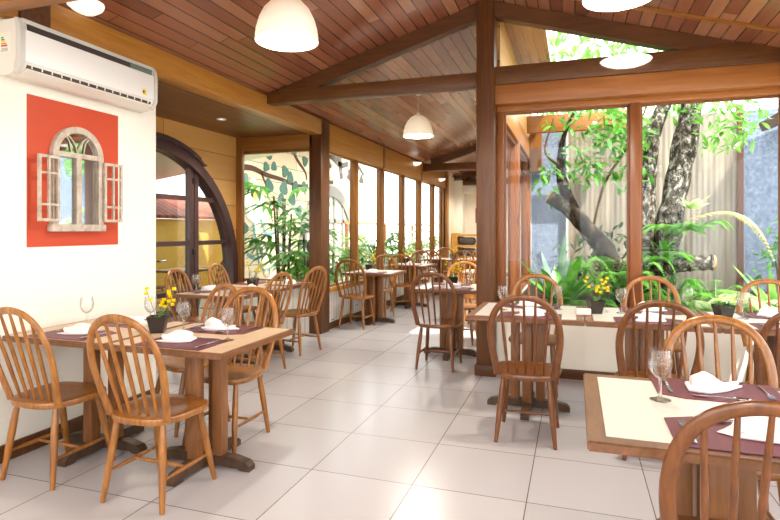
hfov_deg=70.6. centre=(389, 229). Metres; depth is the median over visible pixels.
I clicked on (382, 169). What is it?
trim
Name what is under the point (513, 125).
trim
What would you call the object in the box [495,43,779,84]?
trim
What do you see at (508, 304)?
placemat
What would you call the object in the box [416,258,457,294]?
dining table
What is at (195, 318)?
dining chair
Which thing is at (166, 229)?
wall
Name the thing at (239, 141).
trim
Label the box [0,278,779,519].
floor
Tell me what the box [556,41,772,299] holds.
tree
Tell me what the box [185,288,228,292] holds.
placemat
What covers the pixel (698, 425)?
dining chair
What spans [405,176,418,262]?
window
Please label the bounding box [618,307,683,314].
placemat
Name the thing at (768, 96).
window
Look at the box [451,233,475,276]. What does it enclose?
storage rack
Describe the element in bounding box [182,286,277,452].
dining chair
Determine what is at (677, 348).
dining chair
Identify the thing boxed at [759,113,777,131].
roof
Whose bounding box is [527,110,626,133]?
trim
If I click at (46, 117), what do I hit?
painted panel
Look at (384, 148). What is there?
trim
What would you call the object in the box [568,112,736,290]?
panel
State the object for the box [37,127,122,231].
arched mirror
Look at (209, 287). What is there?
napkin
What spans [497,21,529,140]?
wall
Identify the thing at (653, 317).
napkin
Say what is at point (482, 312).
dining table
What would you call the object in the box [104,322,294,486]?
dining table
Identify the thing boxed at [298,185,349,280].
door
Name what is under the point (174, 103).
ceiling
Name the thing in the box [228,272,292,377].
dining chair
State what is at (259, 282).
placemat
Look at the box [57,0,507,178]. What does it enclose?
ceiling
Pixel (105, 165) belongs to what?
shutter
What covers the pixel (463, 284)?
placemat
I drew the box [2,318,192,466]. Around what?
dining table
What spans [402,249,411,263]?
flowerpot
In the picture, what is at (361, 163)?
window
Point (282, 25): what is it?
pendant lamp
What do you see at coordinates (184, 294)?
dining table
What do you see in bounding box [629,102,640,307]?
trim
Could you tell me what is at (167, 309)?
dining chair
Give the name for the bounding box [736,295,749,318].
wine glass
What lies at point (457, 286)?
napkin
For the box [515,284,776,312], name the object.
ground
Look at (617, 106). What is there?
window
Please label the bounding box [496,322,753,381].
wall
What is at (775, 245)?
shrub
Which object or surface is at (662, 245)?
plant
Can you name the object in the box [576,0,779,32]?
trim
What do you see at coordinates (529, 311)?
napkin
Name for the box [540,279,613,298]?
fern
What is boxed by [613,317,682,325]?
placemat
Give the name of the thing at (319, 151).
trim
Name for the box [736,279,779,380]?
dining chair
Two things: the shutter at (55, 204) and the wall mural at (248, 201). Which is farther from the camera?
the wall mural at (248, 201)
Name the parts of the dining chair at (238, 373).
leg, seat, leg, leg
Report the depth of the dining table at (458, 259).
11.52 m
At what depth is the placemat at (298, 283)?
6.25 m
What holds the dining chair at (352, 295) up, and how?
on the floor
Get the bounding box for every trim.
[0,0,77,13]
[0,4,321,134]
[18,5,50,27]
[236,137,243,281]
[243,134,310,150]
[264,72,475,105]
[281,4,475,89]
[309,120,329,333]
[330,124,445,187]
[350,160,358,280]
[376,168,384,269]
[383,147,385,168]
[398,175,404,269]
[415,180,421,262]
[421,163,422,180]
[423,160,520,171]
[429,185,434,256]
[431,141,506,163]
[439,173,448,275]
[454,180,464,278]
[456,178,520,184]
[462,159,520,178]
[474,364,495,376]
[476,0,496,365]
[495,1,761,63]
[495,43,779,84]
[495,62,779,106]
[497,87,779,112]
[497,112,503,301]
[506,115,529,159]
[508,142,519,295]
[521,159,530,283]
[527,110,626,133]
[530,133,542,172]
[566,132,567,260]
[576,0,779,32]
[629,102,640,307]
[736,104,743,290]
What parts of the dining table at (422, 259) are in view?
pedestal post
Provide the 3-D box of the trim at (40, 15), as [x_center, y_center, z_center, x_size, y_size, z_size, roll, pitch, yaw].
[-2.194,-1.337,3.394,0.040,0.230,0.200,0,0,19]
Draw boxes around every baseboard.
[0,390,150,463]
[330,292,418,328]
[559,368,743,383]
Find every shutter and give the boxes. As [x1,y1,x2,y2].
[37,153,59,220]
[103,163,122,221]
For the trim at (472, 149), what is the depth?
11.92 m
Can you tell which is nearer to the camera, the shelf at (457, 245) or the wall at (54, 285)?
the wall at (54, 285)
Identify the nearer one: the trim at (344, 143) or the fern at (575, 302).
the fern at (575, 302)
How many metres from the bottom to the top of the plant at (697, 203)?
0.176 m
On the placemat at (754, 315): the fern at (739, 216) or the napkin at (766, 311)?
the napkin at (766, 311)
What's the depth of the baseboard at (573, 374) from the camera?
5.05 m
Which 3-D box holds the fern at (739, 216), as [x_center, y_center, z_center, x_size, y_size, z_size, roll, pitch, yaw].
[3.850,0.069,6.203,0.856,0.553,0.291,0,0,19]
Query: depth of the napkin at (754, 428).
1.65 m
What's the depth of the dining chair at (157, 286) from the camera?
9.19 m
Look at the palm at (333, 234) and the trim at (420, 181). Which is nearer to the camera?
the palm at (333, 234)
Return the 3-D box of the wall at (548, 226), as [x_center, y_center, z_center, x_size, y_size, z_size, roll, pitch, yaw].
[2.614,-0.097,9.048,0.560,2.950,0.180,0,0,19]
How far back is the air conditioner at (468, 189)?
15.49 m
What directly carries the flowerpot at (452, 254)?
on the dining table at (422, 259)
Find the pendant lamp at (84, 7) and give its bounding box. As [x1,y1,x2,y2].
[66,0,104,15]
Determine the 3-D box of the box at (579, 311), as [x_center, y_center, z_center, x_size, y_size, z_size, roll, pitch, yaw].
[1.425,0.604,4.058,0.100,0.045,0.060,0,0,13]
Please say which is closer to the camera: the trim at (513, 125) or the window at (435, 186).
the trim at (513, 125)
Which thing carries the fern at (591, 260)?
on the ground at (584, 296)
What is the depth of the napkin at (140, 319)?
3.68 m
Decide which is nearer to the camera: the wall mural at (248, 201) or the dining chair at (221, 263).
the dining chair at (221, 263)
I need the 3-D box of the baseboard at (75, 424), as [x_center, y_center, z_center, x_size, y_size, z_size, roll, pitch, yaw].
[-2.816,1.328,1.699,0.020,0.100,5.830,0,0,19]
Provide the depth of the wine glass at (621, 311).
4.13 m
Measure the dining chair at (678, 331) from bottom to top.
0.977 m
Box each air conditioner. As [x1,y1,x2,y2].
[0,17,157,112]
[464,185,475,193]
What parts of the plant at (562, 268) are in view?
blade, blade, blade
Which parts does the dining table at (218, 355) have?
pedestal post, pedestal post, table panel, pedestal post, pedestal post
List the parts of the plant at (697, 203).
blade, blade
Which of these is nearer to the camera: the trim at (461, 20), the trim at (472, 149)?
the trim at (461, 20)
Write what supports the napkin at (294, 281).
on the placemat at (298, 283)
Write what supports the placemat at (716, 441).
on the dining table at (621, 417)
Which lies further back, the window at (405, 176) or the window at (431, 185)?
the window at (431, 185)
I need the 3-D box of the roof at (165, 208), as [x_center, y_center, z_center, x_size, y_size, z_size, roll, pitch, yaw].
[-4.899,-0.472,9.291,1.000,0.540,7.500,0,0,19]
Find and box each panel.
[27,94,117,246]
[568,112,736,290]
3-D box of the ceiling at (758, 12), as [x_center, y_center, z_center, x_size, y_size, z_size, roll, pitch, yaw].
[1.375,-1.732,1.268,3.400,1.140,7.680,0,0,19]
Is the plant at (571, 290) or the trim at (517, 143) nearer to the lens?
the plant at (571, 290)
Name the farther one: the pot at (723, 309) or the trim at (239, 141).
the trim at (239, 141)
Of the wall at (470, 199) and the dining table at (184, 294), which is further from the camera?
the wall at (470, 199)
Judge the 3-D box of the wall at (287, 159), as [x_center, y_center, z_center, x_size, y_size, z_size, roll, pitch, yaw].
[-1.925,-0.322,13.594,0.300,3.600,6.650,0,0,19]
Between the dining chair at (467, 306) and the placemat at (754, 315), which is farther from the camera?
the dining chair at (467, 306)
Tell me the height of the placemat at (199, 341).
0.003 m
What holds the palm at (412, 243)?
on the ground
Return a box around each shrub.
[550,222,686,289]
[750,217,777,286]
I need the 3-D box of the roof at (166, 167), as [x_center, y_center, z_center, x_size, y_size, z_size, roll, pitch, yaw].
[-4.453,-1.217,6.926,3.750,0.650,7.300,0,0,19]
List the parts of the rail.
post, post, post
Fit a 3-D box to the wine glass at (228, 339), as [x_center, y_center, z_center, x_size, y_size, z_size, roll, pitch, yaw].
[-0.917,0.533,3.114,0.084,0.187,0.084,0,0,19]
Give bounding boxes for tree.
[531,106,658,305]
[537,31,734,116]
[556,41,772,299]
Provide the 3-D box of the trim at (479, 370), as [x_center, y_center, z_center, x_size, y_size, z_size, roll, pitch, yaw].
[0.925,1.328,5.272,0.200,0.100,0.215,0,0,19]
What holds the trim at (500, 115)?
attached to the wall at (588, 348)
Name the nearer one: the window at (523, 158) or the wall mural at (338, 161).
the window at (523, 158)
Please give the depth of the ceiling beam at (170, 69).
4.68 m
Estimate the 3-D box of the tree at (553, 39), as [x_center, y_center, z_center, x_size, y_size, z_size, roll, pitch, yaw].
[4.428,-3.124,11.634,5.488,4.028,3.164,0,0,19]
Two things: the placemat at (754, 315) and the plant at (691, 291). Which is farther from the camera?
the plant at (691, 291)
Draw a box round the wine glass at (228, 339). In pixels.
[220,309,234,341]
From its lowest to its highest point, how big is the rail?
1.580 m
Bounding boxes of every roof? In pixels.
[156,152,280,179]
[156,199,214,219]
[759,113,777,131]
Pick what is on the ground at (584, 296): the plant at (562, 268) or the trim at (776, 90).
the plant at (562, 268)
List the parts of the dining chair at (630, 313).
seat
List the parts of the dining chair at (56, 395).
leg, leg, seat, leg, leg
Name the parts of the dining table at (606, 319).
pedestal post, pedestal post, pedestal post, table panel, pedestal post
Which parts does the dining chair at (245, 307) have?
seat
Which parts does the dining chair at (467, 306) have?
seat, leg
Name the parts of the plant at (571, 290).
blade, blade, blade, blade, blade, blade, blade, blade, blade, blade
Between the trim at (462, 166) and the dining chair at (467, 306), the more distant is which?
the trim at (462, 166)
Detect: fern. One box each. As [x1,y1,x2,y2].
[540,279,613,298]
[563,297,616,307]
[566,256,648,306]
[582,257,677,300]
[643,224,706,236]
[643,250,693,262]
[643,273,715,302]
[643,294,706,310]
[668,220,733,231]
[674,279,761,305]
[683,294,777,312]
[690,211,774,260]
[701,293,777,312]
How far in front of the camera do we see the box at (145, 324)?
3.41 m
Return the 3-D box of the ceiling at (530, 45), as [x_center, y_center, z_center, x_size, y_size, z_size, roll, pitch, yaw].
[1.839,-2.164,7.178,0.520,0.276,3.820,0,0,19]
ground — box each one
[156,254,437,320]
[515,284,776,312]
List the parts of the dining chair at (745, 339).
leg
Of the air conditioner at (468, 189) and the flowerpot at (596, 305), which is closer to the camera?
the flowerpot at (596, 305)
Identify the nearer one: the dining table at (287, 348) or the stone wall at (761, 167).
the dining table at (287, 348)
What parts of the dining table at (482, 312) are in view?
pedestal post, table panel, pedestal post, pedestal post, pedestal post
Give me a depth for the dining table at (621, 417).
1.83 m
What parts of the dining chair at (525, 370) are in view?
leg, leg, seat, leg, leg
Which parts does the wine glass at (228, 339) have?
stem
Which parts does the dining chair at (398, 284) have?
leg, leg, seat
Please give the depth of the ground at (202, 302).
9.63 m
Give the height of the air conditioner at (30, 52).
0.331 m
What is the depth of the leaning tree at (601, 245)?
6.63 m
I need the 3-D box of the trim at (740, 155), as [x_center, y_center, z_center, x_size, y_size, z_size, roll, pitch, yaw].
[5.104,-0.222,8.044,0.080,3.200,0.100,0,0,19]
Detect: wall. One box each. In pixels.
[0,18,155,445]
[156,116,235,237]
[156,218,222,305]
[241,288,308,332]
[244,152,365,281]
[330,262,445,321]
[449,176,455,276]
[457,169,520,278]
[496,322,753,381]
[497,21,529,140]
[531,132,565,283]
[744,109,777,291]
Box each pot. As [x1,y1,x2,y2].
[146,314,168,333]
[246,278,258,285]
[365,264,372,269]
[448,276,457,282]
[586,299,604,313]
[711,303,735,317]
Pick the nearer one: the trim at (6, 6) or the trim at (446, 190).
the trim at (6, 6)
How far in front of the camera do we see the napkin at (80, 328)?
3.28 m
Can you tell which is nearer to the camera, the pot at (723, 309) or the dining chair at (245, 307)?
the pot at (723, 309)
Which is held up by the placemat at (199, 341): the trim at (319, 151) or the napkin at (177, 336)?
the napkin at (177, 336)
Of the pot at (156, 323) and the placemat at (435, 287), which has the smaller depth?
the pot at (156, 323)
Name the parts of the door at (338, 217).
rail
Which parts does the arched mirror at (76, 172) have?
sill, frame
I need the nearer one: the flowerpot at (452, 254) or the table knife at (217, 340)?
the table knife at (217, 340)
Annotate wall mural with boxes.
[244,152,307,270]
[330,155,363,184]
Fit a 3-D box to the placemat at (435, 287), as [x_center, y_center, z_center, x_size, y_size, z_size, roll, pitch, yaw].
[0.660,0.625,5.865,0.440,0.003,0.290,0,0,19]
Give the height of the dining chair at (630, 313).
0.977 m
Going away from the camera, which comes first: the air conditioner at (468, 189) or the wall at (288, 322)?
the wall at (288, 322)
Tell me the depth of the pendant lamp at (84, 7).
3.65 m
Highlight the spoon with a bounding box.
[693,395,752,400]
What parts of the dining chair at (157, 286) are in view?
seat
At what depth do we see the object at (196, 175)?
6.83 m
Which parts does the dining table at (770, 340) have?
table panel, pedestal post, pedestal post, pedestal post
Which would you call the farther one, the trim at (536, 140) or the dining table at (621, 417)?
the trim at (536, 140)
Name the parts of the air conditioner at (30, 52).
trim, trim, panel, trim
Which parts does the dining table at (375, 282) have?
pedestal post, pedestal post, table panel, pedestal post, pedestal post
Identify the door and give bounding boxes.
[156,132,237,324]
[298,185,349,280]
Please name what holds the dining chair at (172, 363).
on the floor
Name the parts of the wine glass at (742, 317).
stem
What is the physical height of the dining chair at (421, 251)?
0.977 m
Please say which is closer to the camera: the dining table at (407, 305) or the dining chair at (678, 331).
the dining chair at (678, 331)
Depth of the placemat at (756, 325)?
3.54 m
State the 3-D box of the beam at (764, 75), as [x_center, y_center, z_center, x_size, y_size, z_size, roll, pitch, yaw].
[2.257,-1.272,4.896,2.595,0.180,0.220,0,0,19]
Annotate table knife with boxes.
[194,340,218,347]
[662,377,672,391]
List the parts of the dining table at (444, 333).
pedestal post, table panel, pedestal post, pedestal post, pedestal post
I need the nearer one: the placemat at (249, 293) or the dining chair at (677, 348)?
the dining chair at (677, 348)
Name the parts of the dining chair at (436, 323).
leg, leg, seat, leg, leg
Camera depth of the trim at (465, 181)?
15.31 m
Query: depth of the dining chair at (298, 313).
6.14 m
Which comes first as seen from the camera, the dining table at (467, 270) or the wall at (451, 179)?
the dining table at (467, 270)
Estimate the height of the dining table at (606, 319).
0.751 m
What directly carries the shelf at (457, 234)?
attached to the storage rack
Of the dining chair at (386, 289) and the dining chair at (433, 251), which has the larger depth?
the dining chair at (433, 251)
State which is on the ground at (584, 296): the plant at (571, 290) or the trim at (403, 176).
the plant at (571, 290)
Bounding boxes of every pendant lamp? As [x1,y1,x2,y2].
[66,0,104,15]
[255,0,318,51]
[403,94,432,138]
[582,0,650,11]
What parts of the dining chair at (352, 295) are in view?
leg, leg, seat, leg, leg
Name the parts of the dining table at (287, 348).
pedestal post, table panel, pedestal post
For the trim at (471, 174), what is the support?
attached to the wall at (451, 179)
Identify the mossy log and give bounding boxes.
[644,254,716,301]
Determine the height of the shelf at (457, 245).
0.060 m
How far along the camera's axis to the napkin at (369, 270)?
7.95 m
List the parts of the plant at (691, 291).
blade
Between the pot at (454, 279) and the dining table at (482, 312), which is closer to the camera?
the dining table at (482, 312)
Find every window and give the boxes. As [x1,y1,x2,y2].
[244,148,308,281]
[330,152,354,285]
[359,162,380,278]
[385,170,401,269]
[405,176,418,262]
[422,181,432,262]
[435,186,443,257]
[504,105,628,307]
[506,128,515,296]
[520,149,526,289]
[641,95,779,291]
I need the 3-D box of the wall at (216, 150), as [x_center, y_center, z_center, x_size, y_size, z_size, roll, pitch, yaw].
[-2.620,0.053,6.338,0.100,2.650,3.090,0,0,19]
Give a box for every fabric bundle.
[459,237,475,244]
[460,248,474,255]
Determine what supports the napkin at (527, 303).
on the placemat at (508, 304)
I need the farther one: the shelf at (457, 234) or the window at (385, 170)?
the shelf at (457, 234)
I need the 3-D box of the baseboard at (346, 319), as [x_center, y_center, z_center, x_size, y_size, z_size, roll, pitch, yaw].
[0.303,1.333,10.995,0.020,0.090,7.360,0,0,19]
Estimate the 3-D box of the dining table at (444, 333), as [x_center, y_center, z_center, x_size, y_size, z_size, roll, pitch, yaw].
[0.679,1.003,6.080,0.760,0.751,0.780,0,0,19]
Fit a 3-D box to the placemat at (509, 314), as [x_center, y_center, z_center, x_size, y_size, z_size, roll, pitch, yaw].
[1.023,0.625,4.024,0.440,0.003,0.290,0,0,19]
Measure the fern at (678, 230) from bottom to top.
0.150 m
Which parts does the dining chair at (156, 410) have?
leg, leg, seat, leg, leg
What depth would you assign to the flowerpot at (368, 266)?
8.26 m
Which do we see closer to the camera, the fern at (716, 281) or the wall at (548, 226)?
the fern at (716, 281)
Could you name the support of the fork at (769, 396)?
on the placemat at (752, 391)
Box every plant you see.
[510,253,596,304]
[528,215,588,280]
[643,236,682,249]
[653,277,723,307]
[680,196,709,208]
[716,267,777,311]
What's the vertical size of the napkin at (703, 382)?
0.074 m
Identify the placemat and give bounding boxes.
[27,329,116,340]
[102,319,171,327]
[135,337,227,350]
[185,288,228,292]
[185,324,264,334]
[228,290,271,294]
[232,281,268,284]
[272,282,305,286]
[429,286,471,290]
[431,282,473,285]
[497,311,561,319]
[503,303,560,309]
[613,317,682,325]
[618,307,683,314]
[649,376,779,402]
[664,416,779,457]
[734,312,769,318]
[749,323,779,330]
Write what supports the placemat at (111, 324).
on the dining table at (91, 421)
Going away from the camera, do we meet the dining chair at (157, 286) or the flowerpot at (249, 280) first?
the flowerpot at (249, 280)
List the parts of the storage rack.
panel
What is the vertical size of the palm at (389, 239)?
1.348 m
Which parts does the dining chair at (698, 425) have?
seat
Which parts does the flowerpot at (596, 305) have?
flower stem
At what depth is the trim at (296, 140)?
7.45 m
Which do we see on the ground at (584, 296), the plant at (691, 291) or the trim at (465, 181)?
the plant at (691, 291)
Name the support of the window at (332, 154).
on the wall at (335, 300)
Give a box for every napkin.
[57,323,90,334]
[114,315,146,323]
[155,330,196,342]
[201,285,215,290]
[201,317,239,329]
[282,279,296,284]
[365,269,377,272]
[444,283,460,288]
[514,307,544,316]
[517,301,540,306]
[635,312,665,321]
[638,301,667,311]
[685,371,741,393]
[717,416,779,443]
[757,306,778,316]
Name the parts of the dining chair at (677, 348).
seat, leg, leg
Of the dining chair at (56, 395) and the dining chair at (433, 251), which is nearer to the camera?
the dining chair at (56, 395)
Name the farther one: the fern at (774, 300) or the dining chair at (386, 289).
the dining chair at (386, 289)
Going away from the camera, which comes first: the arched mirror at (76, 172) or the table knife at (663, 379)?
the table knife at (663, 379)
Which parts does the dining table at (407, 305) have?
pedestal post, pedestal post, table panel, pedestal post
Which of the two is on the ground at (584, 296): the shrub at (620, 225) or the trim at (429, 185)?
the shrub at (620, 225)
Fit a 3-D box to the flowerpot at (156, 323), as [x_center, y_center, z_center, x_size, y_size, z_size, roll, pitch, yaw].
[-1.407,0.487,3.371,0.193,0.279,0.130,0,0,-10]
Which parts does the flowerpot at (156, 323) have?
flower stem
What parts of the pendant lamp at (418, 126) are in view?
lamp shade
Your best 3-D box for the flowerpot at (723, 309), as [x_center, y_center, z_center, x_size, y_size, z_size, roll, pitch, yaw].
[2.341,0.549,3.871,0.176,0.156,0.175,0,0,32]
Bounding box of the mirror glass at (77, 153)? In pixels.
[59,133,95,224]
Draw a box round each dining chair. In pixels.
[0,307,115,490]
[86,314,216,514]
[155,283,239,437]
[156,285,164,303]
[156,291,169,319]
[165,268,215,322]
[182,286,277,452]
[199,260,222,308]
[208,263,256,322]
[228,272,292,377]
[273,266,326,355]
[335,259,374,329]
[364,254,396,316]
[388,254,415,311]
[410,250,431,302]
[410,272,461,372]
[419,250,442,283]
[435,247,453,276]
[446,261,475,345]
[452,250,474,283]
[459,259,475,325]
[487,295,563,449]
[509,273,562,397]
[615,300,704,460]
[622,276,681,375]
[657,400,779,519]
[661,315,779,519]
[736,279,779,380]
[744,312,779,387]
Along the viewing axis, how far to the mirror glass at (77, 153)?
3.72 m
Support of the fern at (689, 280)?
on the ground at (584, 296)
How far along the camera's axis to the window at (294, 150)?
7.51 m
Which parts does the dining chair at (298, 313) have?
leg, seat, leg, leg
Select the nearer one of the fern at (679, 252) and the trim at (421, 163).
the fern at (679, 252)
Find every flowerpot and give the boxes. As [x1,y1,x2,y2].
[144,287,175,333]
[246,262,261,285]
[364,253,375,269]
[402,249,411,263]
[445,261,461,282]
[449,246,457,258]
[584,276,609,313]
[710,296,736,317]
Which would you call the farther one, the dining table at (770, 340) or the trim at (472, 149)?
the trim at (472, 149)
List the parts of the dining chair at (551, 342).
seat, leg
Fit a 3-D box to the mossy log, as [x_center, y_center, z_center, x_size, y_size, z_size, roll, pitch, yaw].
[3.297,0.723,6.338,0.818,0.895,0.290,0,0,38]
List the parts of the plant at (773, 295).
blade, blade, blade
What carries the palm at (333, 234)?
on the ground
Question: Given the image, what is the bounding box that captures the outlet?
[26,65,150,103]
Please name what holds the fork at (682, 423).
on the placemat at (716, 441)
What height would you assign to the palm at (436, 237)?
1.398 m
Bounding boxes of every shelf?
[457,234,475,235]
[457,245,475,246]
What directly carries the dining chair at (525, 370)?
on the floor
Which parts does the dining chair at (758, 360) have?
seat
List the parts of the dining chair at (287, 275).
seat, leg, leg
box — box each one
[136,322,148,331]
[576,308,590,314]
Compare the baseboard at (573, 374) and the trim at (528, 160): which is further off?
the trim at (528, 160)
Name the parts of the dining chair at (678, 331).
leg, seat, leg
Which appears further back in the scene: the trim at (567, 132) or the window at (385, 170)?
the window at (385, 170)
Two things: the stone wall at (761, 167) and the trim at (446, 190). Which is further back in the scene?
the trim at (446, 190)
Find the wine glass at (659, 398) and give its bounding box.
[648,360,672,402]
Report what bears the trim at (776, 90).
attached to the beam at (764, 75)
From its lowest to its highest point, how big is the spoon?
0.007 m
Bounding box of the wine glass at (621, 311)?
[615,293,625,313]
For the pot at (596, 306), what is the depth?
4.08 m
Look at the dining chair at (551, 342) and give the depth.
4.96 m
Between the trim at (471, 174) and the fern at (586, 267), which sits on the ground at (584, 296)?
the fern at (586, 267)
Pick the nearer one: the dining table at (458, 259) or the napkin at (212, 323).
the napkin at (212, 323)
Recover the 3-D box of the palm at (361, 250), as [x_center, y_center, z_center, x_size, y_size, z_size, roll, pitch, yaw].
[-1.144,0.749,9.976,2.080,1.282,1.872,0,0,-41]
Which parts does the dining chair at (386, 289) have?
leg, seat, leg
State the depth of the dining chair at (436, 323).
5.37 m
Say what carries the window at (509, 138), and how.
in the wall
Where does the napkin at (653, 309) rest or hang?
on the placemat at (670, 311)
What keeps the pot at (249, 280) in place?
on the flowerpot at (249, 280)
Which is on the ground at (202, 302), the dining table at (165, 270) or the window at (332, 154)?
the dining table at (165, 270)
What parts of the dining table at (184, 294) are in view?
pedestal post, table panel, pedestal post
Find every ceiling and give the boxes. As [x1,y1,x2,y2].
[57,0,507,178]
[156,80,306,137]
[495,0,779,47]
[504,23,551,64]
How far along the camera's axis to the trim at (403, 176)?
10.86 m
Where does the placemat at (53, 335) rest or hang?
on the dining table at (91, 421)
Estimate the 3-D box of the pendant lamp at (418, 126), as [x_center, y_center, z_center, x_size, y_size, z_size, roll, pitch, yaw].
[0.375,-1.541,7.342,0.400,0.598,0.400,0,0,19]
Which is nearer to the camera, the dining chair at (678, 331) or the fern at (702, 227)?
the dining chair at (678, 331)
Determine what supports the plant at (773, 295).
on the ground at (584, 296)
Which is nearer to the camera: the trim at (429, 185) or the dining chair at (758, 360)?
the dining chair at (758, 360)
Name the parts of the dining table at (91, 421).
pedestal post, table panel, pedestal post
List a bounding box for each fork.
[677,420,697,443]
[757,385,777,400]
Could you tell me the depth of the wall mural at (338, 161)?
14.92 m
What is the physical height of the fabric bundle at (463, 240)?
0.200 m
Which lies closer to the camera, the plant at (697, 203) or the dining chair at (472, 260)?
the plant at (697, 203)
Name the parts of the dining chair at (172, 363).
leg, leg, seat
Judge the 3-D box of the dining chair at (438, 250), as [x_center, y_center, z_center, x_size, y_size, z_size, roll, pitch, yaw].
[1.187,0.892,12.404,0.472,0.977,0.528,0,0,18]
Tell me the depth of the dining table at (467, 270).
8.05 m
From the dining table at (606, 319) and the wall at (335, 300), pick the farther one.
the wall at (335, 300)
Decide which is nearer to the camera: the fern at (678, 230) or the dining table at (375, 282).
the fern at (678, 230)
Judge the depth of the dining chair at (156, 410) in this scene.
2.74 m
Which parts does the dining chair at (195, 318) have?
seat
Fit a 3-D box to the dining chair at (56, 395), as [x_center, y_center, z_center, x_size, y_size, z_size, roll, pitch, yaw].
[-1.908,0.892,3.116,0.472,0.977,0.528,0,0,19]
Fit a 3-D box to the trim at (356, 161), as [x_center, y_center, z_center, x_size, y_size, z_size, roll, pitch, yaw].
[-0.556,-0.140,8.551,0.125,1.865,0.060,0,0,19]
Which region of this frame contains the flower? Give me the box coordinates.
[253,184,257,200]
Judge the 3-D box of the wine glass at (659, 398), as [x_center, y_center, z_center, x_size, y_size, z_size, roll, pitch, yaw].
[0.995,0.533,2.029,0.084,0.187,0.084,0,0,19]
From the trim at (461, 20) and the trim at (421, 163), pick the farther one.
the trim at (421, 163)
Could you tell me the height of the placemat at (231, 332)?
0.003 m
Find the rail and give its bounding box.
[344,222,428,278]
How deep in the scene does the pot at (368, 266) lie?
8.22 m
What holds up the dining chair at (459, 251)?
on the floor
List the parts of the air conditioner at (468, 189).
panel, casing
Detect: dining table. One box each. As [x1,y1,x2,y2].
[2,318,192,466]
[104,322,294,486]
[156,267,212,317]
[172,287,280,364]
[233,280,312,354]
[342,269,406,324]
[384,263,436,308]
[409,282,475,360]
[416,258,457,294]
[454,258,472,282]
[454,269,507,320]
[466,302,584,420]
[583,373,779,519]
[584,306,722,371]
[697,311,779,381]
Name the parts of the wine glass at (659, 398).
stem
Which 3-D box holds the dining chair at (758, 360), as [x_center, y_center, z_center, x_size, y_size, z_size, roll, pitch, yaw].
[2.296,0.892,3.135,0.472,0.977,0.528,0,0,20]
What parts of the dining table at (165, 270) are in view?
pedestal post, table panel, pedestal post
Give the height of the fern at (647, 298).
0.215 m
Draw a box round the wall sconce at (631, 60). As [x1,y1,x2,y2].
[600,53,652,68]
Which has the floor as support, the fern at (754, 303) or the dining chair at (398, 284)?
the dining chair at (398, 284)
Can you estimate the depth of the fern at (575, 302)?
5.73 m
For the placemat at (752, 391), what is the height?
0.003 m
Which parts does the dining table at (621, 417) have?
pedestal post, table panel, pedestal post, pedestal post, pedestal post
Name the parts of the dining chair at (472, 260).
leg, seat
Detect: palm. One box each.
[244,181,337,278]
[254,216,348,283]
[285,235,375,282]
[334,232,413,278]
[360,242,428,269]
[396,229,438,262]
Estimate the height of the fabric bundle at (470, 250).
0.200 m
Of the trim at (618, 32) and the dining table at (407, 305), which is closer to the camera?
the trim at (618, 32)
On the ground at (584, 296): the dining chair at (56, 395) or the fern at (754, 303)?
the fern at (754, 303)
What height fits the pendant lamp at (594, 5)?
0.560 m

